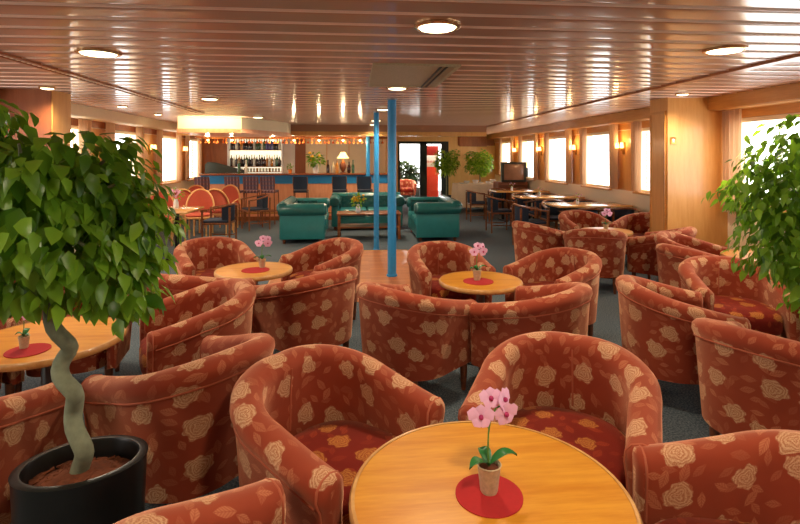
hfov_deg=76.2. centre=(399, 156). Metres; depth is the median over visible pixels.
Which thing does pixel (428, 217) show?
armchair
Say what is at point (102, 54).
diffuser
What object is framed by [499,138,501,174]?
window curtain
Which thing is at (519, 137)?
window curtain
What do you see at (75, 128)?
window
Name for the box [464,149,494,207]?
potted tree
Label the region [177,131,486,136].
trim
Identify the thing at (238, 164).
liquor bottle
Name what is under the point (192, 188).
rattan chair
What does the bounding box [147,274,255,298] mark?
tub chair
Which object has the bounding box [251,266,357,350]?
tub chair
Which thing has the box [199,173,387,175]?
countertop
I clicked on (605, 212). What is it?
potted orchid
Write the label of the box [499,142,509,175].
window
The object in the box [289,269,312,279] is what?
seat cushion
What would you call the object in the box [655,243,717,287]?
tub chair
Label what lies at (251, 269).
mat
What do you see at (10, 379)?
tub chair
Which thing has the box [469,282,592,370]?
tub chair
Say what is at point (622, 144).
wall sconce
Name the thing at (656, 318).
tub chair
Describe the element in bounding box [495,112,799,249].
wall
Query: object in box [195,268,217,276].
seat cushion
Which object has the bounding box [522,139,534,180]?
window
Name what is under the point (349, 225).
shelf
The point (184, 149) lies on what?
wall sconce
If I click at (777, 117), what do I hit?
window
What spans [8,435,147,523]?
planter
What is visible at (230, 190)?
rattan chair
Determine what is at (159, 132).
window curtain
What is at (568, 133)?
window curtain
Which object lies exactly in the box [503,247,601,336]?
tub chair
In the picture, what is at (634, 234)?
seat cushion
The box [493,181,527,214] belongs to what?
tv stand
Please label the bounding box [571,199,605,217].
armchair
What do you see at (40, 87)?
ceiling light
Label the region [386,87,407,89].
ceiling light
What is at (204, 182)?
bar stool
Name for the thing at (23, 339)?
potted orchid
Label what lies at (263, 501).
tub chair
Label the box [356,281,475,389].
tub chair
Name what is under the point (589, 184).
window
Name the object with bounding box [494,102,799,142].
trim
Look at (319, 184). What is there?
bar counter
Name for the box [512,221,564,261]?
tub chair
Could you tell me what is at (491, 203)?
armchair
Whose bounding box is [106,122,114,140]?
window curtain
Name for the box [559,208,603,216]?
armchair
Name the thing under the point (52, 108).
wall pillar
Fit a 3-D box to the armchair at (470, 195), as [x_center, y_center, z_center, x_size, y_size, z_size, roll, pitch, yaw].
[1.920,1.207,12.756,0.558,0.767,0.604,0,0,-5]
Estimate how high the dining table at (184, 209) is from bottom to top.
0.752 m
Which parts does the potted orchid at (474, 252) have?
pot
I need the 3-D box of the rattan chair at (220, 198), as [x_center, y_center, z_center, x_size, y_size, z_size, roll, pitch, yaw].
[-3.695,1.107,10.426,0.568,0.967,0.587,0,0,0]
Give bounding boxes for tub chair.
[0,317,29,395]
[0,382,68,523]
[15,287,131,392]
[81,333,274,503]
[114,478,285,523]
[139,278,255,374]
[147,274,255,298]
[173,236,258,276]
[229,344,444,523]
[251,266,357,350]
[280,237,362,319]
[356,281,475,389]
[400,179,416,196]
[407,241,495,302]
[458,331,662,498]
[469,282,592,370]
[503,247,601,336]
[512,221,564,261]
[558,210,617,230]
[563,229,627,293]
[612,212,649,253]
[615,275,750,384]
[627,227,696,279]
[632,429,799,523]
[654,231,726,282]
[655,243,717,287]
[678,255,799,341]
[691,318,799,436]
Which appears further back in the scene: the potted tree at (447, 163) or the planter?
the potted tree at (447, 163)
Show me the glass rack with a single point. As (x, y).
(201, 137)
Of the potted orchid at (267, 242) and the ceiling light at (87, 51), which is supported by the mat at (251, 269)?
the potted orchid at (267, 242)
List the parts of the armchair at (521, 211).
leg, backrest, rail, leg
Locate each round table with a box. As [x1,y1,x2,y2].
[0,316,127,429]
[214,262,292,284]
[349,421,642,523]
[439,271,522,365]
[581,227,632,278]
[720,249,756,261]
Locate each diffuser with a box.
[79,51,116,57]
[388,88,405,89]
[418,23,455,32]
[706,48,743,54]
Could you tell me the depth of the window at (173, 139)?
12.49 m
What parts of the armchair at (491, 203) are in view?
leg, leg, backrest, seat frame, rail, leg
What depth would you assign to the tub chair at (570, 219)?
7.83 m
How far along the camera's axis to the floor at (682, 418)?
5.35 m
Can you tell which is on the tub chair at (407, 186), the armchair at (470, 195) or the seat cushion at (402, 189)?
the seat cushion at (402, 189)
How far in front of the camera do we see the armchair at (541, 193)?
11.74 m
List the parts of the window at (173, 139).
sill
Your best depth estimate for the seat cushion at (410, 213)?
10.51 m
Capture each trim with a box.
[0,52,203,113]
[0,55,198,112]
[71,103,177,131]
[71,118,202,139]
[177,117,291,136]
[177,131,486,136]
[268,249,407,283]
[291,124,485,131]
[486,54,799,127]
[487,82,799,139]
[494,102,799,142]
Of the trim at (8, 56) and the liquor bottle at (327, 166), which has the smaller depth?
the trim at (8, 56)
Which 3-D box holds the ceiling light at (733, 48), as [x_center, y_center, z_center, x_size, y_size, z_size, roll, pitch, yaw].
[2.328,-0.770,3.654,0.286,0.050,0.286,0,0,-5]
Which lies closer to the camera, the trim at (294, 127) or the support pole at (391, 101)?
the support pole at (391, 101)
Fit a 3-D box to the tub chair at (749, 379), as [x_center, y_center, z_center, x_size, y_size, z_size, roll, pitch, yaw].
[1.915,1.209,2.607,0.679,0.761,0.728,0,0,-33]
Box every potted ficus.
[0,99,190,523]
[701,114,799,319]
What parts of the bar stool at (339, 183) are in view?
seat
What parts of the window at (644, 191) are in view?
sill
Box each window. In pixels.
[71,126,78,151]
[115,131,135,175]
[160,136,180,184]
[187,139,196,180]
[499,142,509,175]
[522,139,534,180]
[545,136,567,184]
[581,132,611,189]
[632,128,649,195]
[741,113,799,212]
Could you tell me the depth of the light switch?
6.60 m
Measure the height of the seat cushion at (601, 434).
0.168 m
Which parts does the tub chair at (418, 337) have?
leg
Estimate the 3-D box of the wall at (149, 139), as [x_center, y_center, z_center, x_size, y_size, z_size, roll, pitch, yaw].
[-4.974,0.357,6.161,0.150,2.465,21.200,0,0,-5]
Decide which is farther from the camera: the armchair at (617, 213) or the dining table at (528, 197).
the dining table at (528, 197)
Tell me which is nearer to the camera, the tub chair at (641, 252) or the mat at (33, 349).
the mat at (33, 349)
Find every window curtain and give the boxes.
[78,118,91,154]
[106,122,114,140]
[136,126,143,178]
[157,129,162,183]
[176,132,181,180]
[185,135,189,179]
[197,138,201,176]
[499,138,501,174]
[510,137,512,161]
[518,136,521,161]
[533,134,537,178]
[544,133,548,180]
[565,130,571,182]
[579,128,586,184]
[609,124,617,188]
[631,121,641,191]
[722,109,741,212]
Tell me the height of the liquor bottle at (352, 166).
0.342 m
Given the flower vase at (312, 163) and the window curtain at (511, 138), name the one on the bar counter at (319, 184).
the flower vase at (312, 163)
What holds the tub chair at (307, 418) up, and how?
on the floor at (682, 418)
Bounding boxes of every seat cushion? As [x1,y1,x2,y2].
[139,336,146,373]
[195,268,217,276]
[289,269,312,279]
[294,420,396,523]
[339,207,366,216]
[367,207,387,215]
[400,187,413,192]
[408,211,414,218]
[411,214,415,223]
[431,274,475,300]
[505,406,625,488]
[523,281,554,285]
[626,233,644,246]
[655,517,753,523]
[714,295,782,335]
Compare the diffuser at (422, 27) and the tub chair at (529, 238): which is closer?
the diffuser at (422, 27)
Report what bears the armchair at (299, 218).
on the floor at (682, 418)
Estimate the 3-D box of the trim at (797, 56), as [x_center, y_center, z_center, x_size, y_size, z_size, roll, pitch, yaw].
[2.757,-0.779,6.889,0.100,0.052,21.200,0,0,-5]
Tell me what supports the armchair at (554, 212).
on the floor at (682, 418)
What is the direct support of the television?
on the tv stand
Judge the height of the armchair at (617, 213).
0.767 m
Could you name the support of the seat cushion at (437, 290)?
on the tub chair at (428, 261)
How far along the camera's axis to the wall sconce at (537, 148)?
13.19 m
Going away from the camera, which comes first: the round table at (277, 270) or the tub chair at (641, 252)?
the round table at (277, 270)
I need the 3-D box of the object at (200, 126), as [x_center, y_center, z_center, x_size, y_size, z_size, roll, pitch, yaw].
[-3.438,-0.632,10.966,1.930,0.325,2.120,0,0,-5]
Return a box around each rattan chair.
[148,190,173,245]
[172,188,199,236]
[180,185,205,227]
[183,189,214,240]
[205,188,234,235]
[219,184,240,229]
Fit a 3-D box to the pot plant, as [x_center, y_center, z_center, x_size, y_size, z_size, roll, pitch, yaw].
[-2.824,0.281,13.093,0.221,0.269,0.211,0,0,-5]
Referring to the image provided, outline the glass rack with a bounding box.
[195,136,387,138]
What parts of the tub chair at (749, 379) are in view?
leg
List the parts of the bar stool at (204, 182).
backrest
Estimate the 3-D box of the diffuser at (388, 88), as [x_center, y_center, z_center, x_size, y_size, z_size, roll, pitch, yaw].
[-0.032,-0.754,5.672,0.199,0.018,0.199,0,0,-5]
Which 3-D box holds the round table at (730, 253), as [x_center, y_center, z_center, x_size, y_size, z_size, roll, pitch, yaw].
[3.637,1.290,5.113,0.728,0.600,0.728,0,0,-5]
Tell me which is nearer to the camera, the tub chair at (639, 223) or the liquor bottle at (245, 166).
the tub chair at (639, 223)
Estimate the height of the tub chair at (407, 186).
0.761 m
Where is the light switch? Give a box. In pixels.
[670,137,675,143]
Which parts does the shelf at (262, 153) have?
panel, panel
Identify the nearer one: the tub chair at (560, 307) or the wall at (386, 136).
the tub chair at (560, 307)
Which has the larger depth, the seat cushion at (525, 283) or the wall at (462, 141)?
the wall at (462, 141)
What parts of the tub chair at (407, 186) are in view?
seat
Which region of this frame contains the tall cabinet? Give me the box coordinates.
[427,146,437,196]
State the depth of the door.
17.36 m
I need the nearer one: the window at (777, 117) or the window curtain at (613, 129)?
the window at (777, 117)
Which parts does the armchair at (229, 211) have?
leg, leg, rail, seat frame, backrest, leg, leg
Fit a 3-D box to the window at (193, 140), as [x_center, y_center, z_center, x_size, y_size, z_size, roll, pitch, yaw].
[-5.621,0.075,13.784,0.190,1.110,1.020,0,0,-5]
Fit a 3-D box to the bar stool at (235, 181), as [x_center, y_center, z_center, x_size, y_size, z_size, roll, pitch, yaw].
[-3.927,1.025,12.098,0.385,1.131,0.473,0,0,1]
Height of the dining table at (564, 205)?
0.752 m
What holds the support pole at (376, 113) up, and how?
on the floor at (682, 418)
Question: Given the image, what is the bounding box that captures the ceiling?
[0,0,799,133]
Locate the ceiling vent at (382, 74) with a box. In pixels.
[368,63,460,87]
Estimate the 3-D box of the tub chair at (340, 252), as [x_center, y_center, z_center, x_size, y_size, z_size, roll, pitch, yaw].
[-0.725,1.209,5.010,0.679,0.761,0.728,0,0,-42]
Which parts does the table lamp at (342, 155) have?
lamp shade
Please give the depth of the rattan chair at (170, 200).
9.52 m
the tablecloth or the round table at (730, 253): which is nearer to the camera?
the round table at (730, 253)
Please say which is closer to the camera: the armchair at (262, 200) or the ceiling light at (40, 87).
the ceiling light at (40, 87)
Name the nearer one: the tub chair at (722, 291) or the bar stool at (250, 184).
the tub chair at (722, 291)
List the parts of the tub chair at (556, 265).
leg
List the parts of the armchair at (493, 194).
backrest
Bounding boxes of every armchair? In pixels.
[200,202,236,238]
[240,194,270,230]
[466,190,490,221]
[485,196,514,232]
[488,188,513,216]
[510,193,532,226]
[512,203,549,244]
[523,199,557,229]
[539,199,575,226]
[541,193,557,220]
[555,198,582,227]
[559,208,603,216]
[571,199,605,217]
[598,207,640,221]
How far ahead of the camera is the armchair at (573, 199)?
10.21 m
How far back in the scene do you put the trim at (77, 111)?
8.86 m
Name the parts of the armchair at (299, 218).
arm, tufted panel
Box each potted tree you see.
[431,149,460,196]
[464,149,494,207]
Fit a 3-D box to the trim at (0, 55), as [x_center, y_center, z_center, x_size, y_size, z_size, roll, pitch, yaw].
[-3.091,-0.767,4.771,0.030,0.005,8.080,0,0,-5]
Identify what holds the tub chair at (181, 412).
on the floor at (682, 418)
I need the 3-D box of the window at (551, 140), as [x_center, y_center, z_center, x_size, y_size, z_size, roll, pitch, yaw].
[3.780,0.075,12.183,0.190,1.110,1.230,0,0,-5]
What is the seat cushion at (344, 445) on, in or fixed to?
on the tub chair at (307, 418)
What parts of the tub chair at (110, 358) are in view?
leg, seat, leg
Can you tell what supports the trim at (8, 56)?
attached to the ceiling
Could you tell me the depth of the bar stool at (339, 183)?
12.13 m
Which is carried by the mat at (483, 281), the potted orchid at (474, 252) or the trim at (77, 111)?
the potted orchid at (474, 252)
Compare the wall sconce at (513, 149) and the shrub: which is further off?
the shrub
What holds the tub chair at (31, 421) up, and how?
on the floor at (682, 418)
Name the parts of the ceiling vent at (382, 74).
rail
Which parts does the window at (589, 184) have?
sill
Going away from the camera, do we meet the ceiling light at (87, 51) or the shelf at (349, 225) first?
the ceiling light at (87, 51)
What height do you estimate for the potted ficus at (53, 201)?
1.838 m
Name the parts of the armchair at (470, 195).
backrest, rail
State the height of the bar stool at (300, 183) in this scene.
1.131 m
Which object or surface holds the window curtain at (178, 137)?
hanging from the wall at (149, 139)
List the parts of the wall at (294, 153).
wood panel, white panel, dark panel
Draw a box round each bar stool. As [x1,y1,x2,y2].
[194,177,215,223]
[224,177,244,224]
[243,177,260,224]
[260,177,278,224]
[293,176,308,197]
[332,176,346,191]
[357,176,372,191]
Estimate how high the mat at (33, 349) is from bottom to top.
0.003 m
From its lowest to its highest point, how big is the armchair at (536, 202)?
0.767 m
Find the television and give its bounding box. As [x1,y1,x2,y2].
[501,162,527,181]
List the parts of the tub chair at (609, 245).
leg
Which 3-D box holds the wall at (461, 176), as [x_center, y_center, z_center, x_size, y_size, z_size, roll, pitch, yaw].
[1.419,0.357,17.470,4.100,2.465,0.120,0,0,-5]
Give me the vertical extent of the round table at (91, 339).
0.600 m
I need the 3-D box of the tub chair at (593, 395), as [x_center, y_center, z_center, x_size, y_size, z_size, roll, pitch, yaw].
[0.689,1.209,2.132,0.728,0.761,0.679,0,0,27]
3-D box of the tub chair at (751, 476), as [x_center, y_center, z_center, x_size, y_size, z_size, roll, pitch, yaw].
[1.051,1.209,1.362,0.679,0.761,0.728,0,0,10]
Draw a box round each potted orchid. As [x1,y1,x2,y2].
[15,316,29,348]
[253,235,271,267]
[467,387,517,495]
[469,242,487,280]
[601,208,611,228]
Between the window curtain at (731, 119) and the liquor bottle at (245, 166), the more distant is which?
the liquor bottle at (245, 166)
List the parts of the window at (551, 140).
sill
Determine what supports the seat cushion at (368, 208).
on the sofa at (339, 201)
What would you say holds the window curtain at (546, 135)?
hanging from the wall at (641, 202)
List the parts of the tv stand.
door, door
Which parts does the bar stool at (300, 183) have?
backrest, seat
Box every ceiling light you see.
[38,86,55,89]
[74,47,121,57]
[200,97,219,100]
[376,108,387,110]
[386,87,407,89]
[414,19,460,33]
[675,92,689,95]
[702,44,748,54]
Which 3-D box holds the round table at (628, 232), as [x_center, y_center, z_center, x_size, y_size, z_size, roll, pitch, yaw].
[2.787,1.290,6.891,0.668,0.600,0.668,0,0,-5]
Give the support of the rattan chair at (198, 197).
on the floor at (682, 418)
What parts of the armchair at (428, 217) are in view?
seat, tufted panel, arm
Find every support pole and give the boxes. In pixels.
[366,136,369,175]
[373,111,379,249]
[386,98,397,276]
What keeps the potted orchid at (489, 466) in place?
on the mat at (508, 500)
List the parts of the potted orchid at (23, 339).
pot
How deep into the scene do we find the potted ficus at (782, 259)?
2.92 m
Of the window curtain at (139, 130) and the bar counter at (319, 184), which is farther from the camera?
the bar counter at (319, 184)
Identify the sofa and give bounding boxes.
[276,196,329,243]
[329,192,405,229]
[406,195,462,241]
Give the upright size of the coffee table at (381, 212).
0.500 m
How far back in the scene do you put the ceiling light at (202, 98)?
6.62 m
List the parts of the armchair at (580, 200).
rail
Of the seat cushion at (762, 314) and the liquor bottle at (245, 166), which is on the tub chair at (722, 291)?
the seat cushion at (762, 314)
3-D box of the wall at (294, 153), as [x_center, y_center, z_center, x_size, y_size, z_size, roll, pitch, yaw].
[-3.170,0.357,15.004,5.500,2.465,0.170,0,0,-5]
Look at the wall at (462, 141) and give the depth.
17.45 m
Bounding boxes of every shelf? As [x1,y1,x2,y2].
[227,139,283,172]
[340,223,397,228]
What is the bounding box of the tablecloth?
[451,183,492,207]
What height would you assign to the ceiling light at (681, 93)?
0.050 m
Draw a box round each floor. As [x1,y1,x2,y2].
[0,204,722,523]
[269,250,410,301]
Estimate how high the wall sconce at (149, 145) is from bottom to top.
0.220 m
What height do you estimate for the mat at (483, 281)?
0.003 m
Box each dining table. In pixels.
[166,206,203,259]
[489,189,549,221]
[512,195,584,229]
[543,202,632,220]
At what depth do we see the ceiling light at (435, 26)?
2.94 m
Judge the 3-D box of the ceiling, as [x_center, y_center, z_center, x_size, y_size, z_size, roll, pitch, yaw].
[-0.333,-0.785,6.738,9.600,0.028,21.501,0,0,-5]
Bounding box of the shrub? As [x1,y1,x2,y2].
[400,160,419,197]
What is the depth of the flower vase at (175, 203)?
8.42 m
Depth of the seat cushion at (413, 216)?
9.93 m
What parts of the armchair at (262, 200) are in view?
leg, leg, rail, seat frame, backrest, leg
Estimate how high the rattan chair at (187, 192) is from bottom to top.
0.967 m
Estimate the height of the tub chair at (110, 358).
0.761 m
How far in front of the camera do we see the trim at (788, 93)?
6.60 m
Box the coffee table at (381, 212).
[337,210,400,238]
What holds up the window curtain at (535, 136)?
hanging from the wall at (641, 202)
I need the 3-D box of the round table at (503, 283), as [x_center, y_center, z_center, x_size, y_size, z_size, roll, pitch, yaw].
[0.648,1.290,4.109,0.668,0.600,0.668,0,0,-5]
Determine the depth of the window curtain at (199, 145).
14.12 m
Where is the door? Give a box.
[398,141,447,203]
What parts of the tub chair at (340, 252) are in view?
leg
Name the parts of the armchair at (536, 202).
backrest, rail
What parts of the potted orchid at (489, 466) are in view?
pot, stem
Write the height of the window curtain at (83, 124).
1.180 m
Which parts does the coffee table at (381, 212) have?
leg, leg, leg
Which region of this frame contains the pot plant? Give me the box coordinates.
[286,163,292,172]
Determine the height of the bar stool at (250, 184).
1.131 m
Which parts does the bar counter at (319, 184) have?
foot rail, panel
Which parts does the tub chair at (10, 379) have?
leg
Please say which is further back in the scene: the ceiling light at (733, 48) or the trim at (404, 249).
the trim at (404, 249)
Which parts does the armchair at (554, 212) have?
seat frame, rail, backrest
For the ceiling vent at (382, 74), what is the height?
0.042 m
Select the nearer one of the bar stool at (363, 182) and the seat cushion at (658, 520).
the seat cushion at (658, 520)
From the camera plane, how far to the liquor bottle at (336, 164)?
13.08 m
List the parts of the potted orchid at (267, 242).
pot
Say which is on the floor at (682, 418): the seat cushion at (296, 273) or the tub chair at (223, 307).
the tub chair at (223, 307)
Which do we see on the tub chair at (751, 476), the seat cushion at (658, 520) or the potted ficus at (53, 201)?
the seat cushion at (658, 520)
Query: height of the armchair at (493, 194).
0.767 m
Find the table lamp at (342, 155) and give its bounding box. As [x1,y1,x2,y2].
[337,152,348,172]
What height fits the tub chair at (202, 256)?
0.761 m
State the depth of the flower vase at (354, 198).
9.99 m
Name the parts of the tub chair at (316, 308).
leg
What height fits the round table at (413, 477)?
0.600 m
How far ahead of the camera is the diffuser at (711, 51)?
3.61 m
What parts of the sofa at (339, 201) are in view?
arm, tufted panel, seat, arm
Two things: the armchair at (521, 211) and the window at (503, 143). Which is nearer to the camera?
the armchair at (521, 211)
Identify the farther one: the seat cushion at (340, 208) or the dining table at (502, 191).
the dining table at (502, 191)
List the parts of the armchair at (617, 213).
rail, backrest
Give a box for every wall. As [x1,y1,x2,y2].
[71,125,196,251]
[202,136,385,173]
[386,136,387,172]
[396,136,494,194]
[458,136,494,146]
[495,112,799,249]
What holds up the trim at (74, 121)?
attached to the wall at (149, 139)
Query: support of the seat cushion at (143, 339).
on the tub chair at (223, 307)
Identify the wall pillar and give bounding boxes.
[0,89,70,282]
[650,97,727,246]
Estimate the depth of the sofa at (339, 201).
11.13 m
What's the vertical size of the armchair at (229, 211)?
0.767 m
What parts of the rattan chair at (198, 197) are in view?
leg, seat frame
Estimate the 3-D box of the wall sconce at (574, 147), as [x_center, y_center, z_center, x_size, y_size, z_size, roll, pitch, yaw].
[3.805,-0.160,11.186,0.124,0.220,0.228,0,0,-5]
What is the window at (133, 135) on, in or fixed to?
in the wall at (149, 139)
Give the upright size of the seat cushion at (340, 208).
0.150 m
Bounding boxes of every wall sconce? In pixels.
[148,144,156,154]
[182,146,187,154]
[512,148,517,154]
[536,147,542,154]
[569,145,576,154]
[615,142,624,153]
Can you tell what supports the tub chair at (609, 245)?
on the floor at (682, 418)
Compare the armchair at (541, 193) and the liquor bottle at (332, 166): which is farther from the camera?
the liquor bottle at (332, 166)
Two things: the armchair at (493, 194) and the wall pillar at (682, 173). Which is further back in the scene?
the armchair at (493, 194)
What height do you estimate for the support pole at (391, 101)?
2.359 m
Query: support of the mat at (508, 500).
on the round table at (413, 477)
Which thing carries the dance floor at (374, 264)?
on the floor at (682, 418)
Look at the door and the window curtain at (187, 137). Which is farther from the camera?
the door
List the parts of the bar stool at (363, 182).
seat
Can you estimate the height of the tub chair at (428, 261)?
0.761 m
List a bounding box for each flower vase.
[168,187,183,207]
[306,151,325,172]
[350,192,366,212]
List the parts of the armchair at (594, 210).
rail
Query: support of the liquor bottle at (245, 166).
on the bar counter at (319, 184)
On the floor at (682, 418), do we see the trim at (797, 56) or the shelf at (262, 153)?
the shelf at (262, 153)
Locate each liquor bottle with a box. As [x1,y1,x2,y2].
[237,160,240,172]
[244,160,247,172]
[326,160,329,172]
[331,162,334,172]
[335,160,338,172]
[347,162,350,172]
[351,160,354,172]
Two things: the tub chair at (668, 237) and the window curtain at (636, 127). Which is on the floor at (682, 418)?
the tub chair at (668, 237)
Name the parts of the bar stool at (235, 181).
backrest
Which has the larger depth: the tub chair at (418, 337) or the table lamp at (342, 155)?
the table lamp at (342, 155)
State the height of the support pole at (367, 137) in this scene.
2.190 m
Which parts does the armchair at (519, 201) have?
leg, backrest, rail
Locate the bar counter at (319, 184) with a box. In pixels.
[199,173,387,220]
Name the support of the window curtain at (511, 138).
hanging from the wall at (641, 202)
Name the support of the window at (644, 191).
in the wall at (641, 202)
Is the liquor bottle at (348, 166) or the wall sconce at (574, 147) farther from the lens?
the liquor bottle at (348, 166)
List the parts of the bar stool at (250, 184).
backrest, seat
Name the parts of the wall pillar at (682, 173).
recess panel, panel molding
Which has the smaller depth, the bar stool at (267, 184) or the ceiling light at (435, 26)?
the ceiling light at (435, 26)
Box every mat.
[3,343,51,357]
[241,267,269,272]
[455,474,522,518]
[463,278,493,284]
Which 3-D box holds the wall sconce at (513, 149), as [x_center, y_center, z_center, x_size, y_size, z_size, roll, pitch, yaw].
[3.428,-0.160,15.188,0.124,0.220,0.228,0,0,-5]
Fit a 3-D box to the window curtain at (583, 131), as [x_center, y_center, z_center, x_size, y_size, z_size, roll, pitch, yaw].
[3.829,-0.010,10.656,0.057,1.180,0.340,0,0,-5]
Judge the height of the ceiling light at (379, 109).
0.050 m
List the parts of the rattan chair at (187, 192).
leg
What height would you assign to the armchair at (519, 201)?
0.767 m
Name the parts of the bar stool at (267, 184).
backrest, seat, leg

